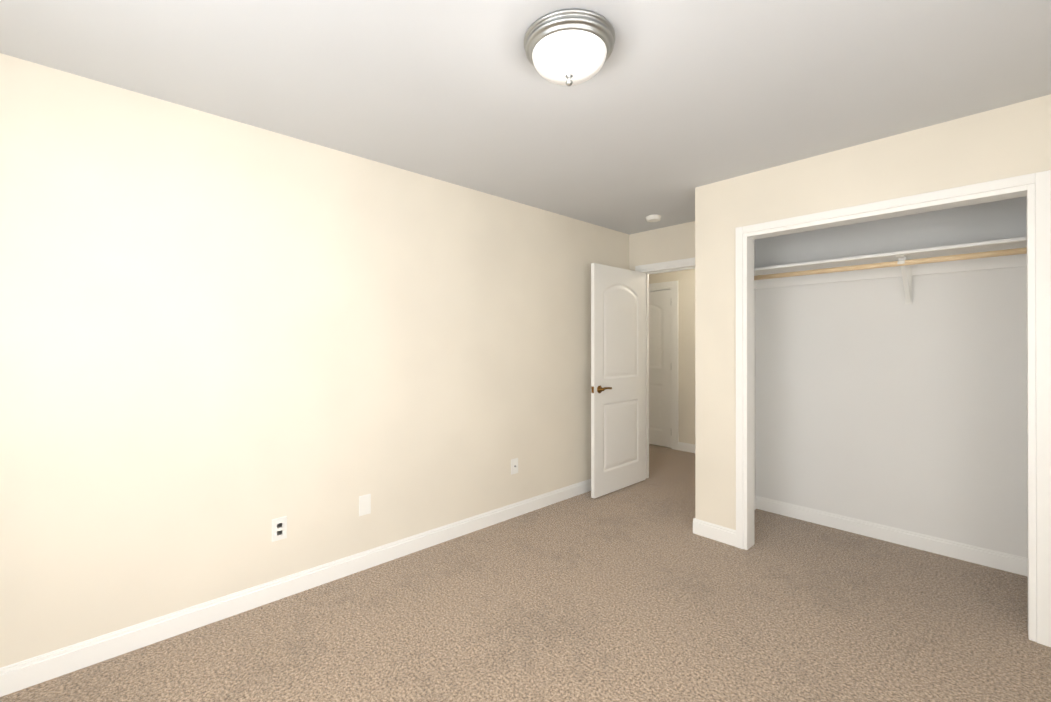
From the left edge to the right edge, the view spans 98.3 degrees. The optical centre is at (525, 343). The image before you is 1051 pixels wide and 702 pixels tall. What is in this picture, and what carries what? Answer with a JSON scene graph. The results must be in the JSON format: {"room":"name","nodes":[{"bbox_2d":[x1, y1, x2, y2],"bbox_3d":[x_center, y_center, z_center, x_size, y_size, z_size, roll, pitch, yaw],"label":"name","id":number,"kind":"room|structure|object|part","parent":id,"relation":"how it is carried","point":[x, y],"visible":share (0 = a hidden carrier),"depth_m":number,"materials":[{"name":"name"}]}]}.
{"room":"empty bedroom","nodes":[
{"label":"empty bedroom","id":0,"kind":"room"},
{"bbox_2d":[0,53,628,667],"bbox_3d":[-0.750,0.120,2.971,4.830,2.440,0.110,0,0,-43],"label":"wall","id":1,"kind":"structure","parent":0,"point":[224,341],"depth_m":2.26,"materials":[{"name":"beige paint"}]},
{"bbox_2d":[272,516,286,541],"bbox_3d":[-1.289,0.974,2.382,0.072,0.117,0.007,0,0,-43],"label":"electrical outlet","id":2,"kind":"object","parent":1,"relation":"attached to","point":[279,528],"visible":1,"depth_m":2.38,"materials":[{"name":"white plastic"}]},
{"bbox_2d":[0,479,590,696],"bbox_3d":[-0.662,1.288,2.954,4.720,0.105,0.030,0,0,-43],"label":"baseboard","id":3,"kind":"structure","parent":1,"relation":"attached to","point":[23,674],"depth_m":2.24,"materials":[{"name":"white paint"}]},
{"bbox_2d":[359,494,370,515],"bbox_3d":[-0.953,0.961,2.699,0.072,0.117,0.006,0,0,-43],"label":"wall plate","id":4,"kind":"object","parent":1,"relation":"attached to","point":[364,504],"visible":1,"depth_m":2.70,"materials":[{"name":"white plastic"}]},
{"bbox_2d":[511,458,517,474],"bbox_3d":[-0.080,0.952,3.512,0.072,0.117,0.016,0,0,-43],"label":"electrical outlet","id":5,"kind":"object","parent":1,"relation":"attached to","point":[514,466],"visible":1,"depth_m":3.51,"materials":[{"name":"white plastic"}]},
{"bbox_2d":[0,444,1050,701],"bbox_3d":[0.465,1.370,2.798,6.370,0.060,5.220,0,0,-43],"label":"floor","id":6,"kind":"structure","parent":0,"point":[638,592],"depth_m":2.14,"materials":[{"name":"carpet"}]},
{"bbox_2d":[0,0,1050,234],"bbox_3d":[0.465,-1.130,2.805,6.370,0.060,5.220,0,0,-43],"label":"ceiling","id":7,"kind":"structure","parent":0,"point":[667,109],"depth_m":1.89,"materials":[{"name":"white paint"}]},
{"bbox_2d":[524,8,614,86],"bbox_3d":[0.160,-1.021,1.661,0.332,0.165,0.332,0,0,-43],"label":"ceiling light","id":8,"kind":"object","parent":7,"relation":"attached to","point":[568,47],"visible":1,"depth_m":1.57,"materials":[{"name":"white glass"}]},
{"bbox_3d":[0.160,-1.016,1.661,0.272,0.082,0.272,0,0,-43],"label":"glass","id":9,"kind":"part","parent":8,"relation":"part of","materials":[{"name":"white glass"}]},
{"bbox_2d":[646,215,661,221],"bbox_3d":[1.113,-1.078,3.948,0.132,0.038,0.132,0,0,-43],"label":"smoke detector","id":10,"kind":"object","parent":7,"relation":"attached to","point":[653,218],"visible":1,"depth_m":3.91,"materials":[{"name":"white plastic"}]},
{"bbox_2d":[629,221,694,270],"bbox_3d":[1.704,0.123,3.965,0.110,2.440,5.220,0,0,-43],"label":"wall","id":11,"kind":"structure","parent":0,"point":[670,243],"depth_m":4.32,"materials":[{"name":"beige paint"}]},
{"bbox_2d":[591,263,645,498],"bbox_3d":[0.871,0.323,4.184,0.809,2.018,0.131,0,0,-43],"label":"bedroom door","id":12,"kind":"structure","parent":11,"relation":"in","point":[618,378],"depth_m":4.13,"materials":[{"name":"white paint"}]},
{"bbox_2d":[635,257,694,477],"bbox_3d":[1.468,0.289,4.216,0.146,2.110,0.950,0,0,-43],"label":"door frame","id":13,"kind":"structure","parent":11,"relation":"attached to","point":[671,266],"depth_m":4.51,"materials":[{"name":"white paint"}]},
{"bbox_2d":[649,269,694,443],"bbox_3d":[2.028,0.128,5.709,0.110,2.440,3.120,0,0,-43],"label":"wall","id":14,"kind":"structure","parent":0,"point":[685,279],"depth_m":5.66,"materials":[{"name":"beige paint"}]},
{"bbox_2d":[649,290,670,447],"bbox_3d":[1.606,0.328,6.108,0.135,2.018,0.812,0,0,-43],"label":"hall door","id":15,"kind":"structure","parent":14,"relation":"in","point":[659,368],"depth_m":5.93,"materials":[{"name":"white paint"}]},
{"bbox_2d":[649,281,678,449],"bbox_3d":[1.623,0.281,6.130,0.132,2.135,1.000,0,0,-43],"label":"door frame","id":16,"kind":"structure","parent":14,"relation":"attached to","point":[672,286],"depth_m":5.75,"materials":[{"name":"white paint"}]},
{"bbox_2d":[678,442,694,452],"bbox_3d":[2.450,1.294,5.165,0.014,0.105,1.535,0,0,-43],"label":"baseboard","id":17,"kind":"structure","parent":14,"relation":"attached to","point":[686,447],"depth_m":5.63,"materials":[{"name":"white paint"}]},
{"bbox_2d":[695,94,1050,529],"bbox_3d":[2.025,0.119,2.411,0.110,2.440,2.295,0,0,-43],"label":"wall","id":18,"kind":"structure","parent":0,"point":[1011,140],"depth_m":2.76,"materials":[{"name":"beige paint"}]},
{"bbox_2d":[693,518,695,533],"bbox_3d":[1.488,1.289,3.494,0.844,0.105,0.025,0,0,-43],"label":"baseboard","id":19,"kind":"structure","parent":18,"relation":"attached to","point":[694,519],"depth_m":3.20,"materials":[{"name":"white paint"}]},
{"bbox_2d":[696,519,735,546],"bbox_3d":[1.294,1.288,3.097,0.016,0.105,0.280,0,0,-43],"label":"baseboard","id":20,"kind":"structure","parent":18,"relation":"attached to","point":[719,533],"depth_m":3.08,"materials":[{"name":"white paint"}]},
{"bbox_2d":[735,170,1050,646],"bbox_3d":[1.895,0.289,2.538,0.132,2.100,1.360,0,0,-43],"label":"trim","id":21,"kind":"structure","parent":18,"relation":"attached to","point":[1034,189],"depth_m":2.06,"materials":[{"name":"white paint"}]},
{"bbox_2d":[754,196,1027,558],"bbox_3d":[2.269,0.120,2.757,0.720,2.440,1.925,0,0,-43],"label":"closet wall","id":22,"kind":"structure","parent":0,"point":[879,401],"depth_m":3.03,"materials":[{"name":"white paint"}]},
{"bbox_2d":[754,237,1026,303],"bbox_3d":[2.384,-0.403,2.866,0.396,0.293,1.917,0,0,-43],"label":"closet shelf","id":23,"kind":"object","parent":22,"relation":"attached to","point":[907,265],"visible":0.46,"depth_m":2.89,"materials":[{"name":"white wood"}]},
{"bbox_3d":[2.313,-0.492,2.799,0.060,0.060,1.881,0,0,-43],"label":"hang rail","id":24,"kind":"part","parent":23,"relation":"part of","materials":[{"name":"brown wood"}]},
{"bbox_2d":[754,496,1027,575],"bbox_3d":[2.269,1.287,2.753,0.720,0.105,1.925,0,0,-43],"label":"baseboard","id":25,"kind":"structure","parent":22,"relation":"attached to","point":[984,556],"depth_m":3.01,"materials":[{"name":"white paint"}]}
]}

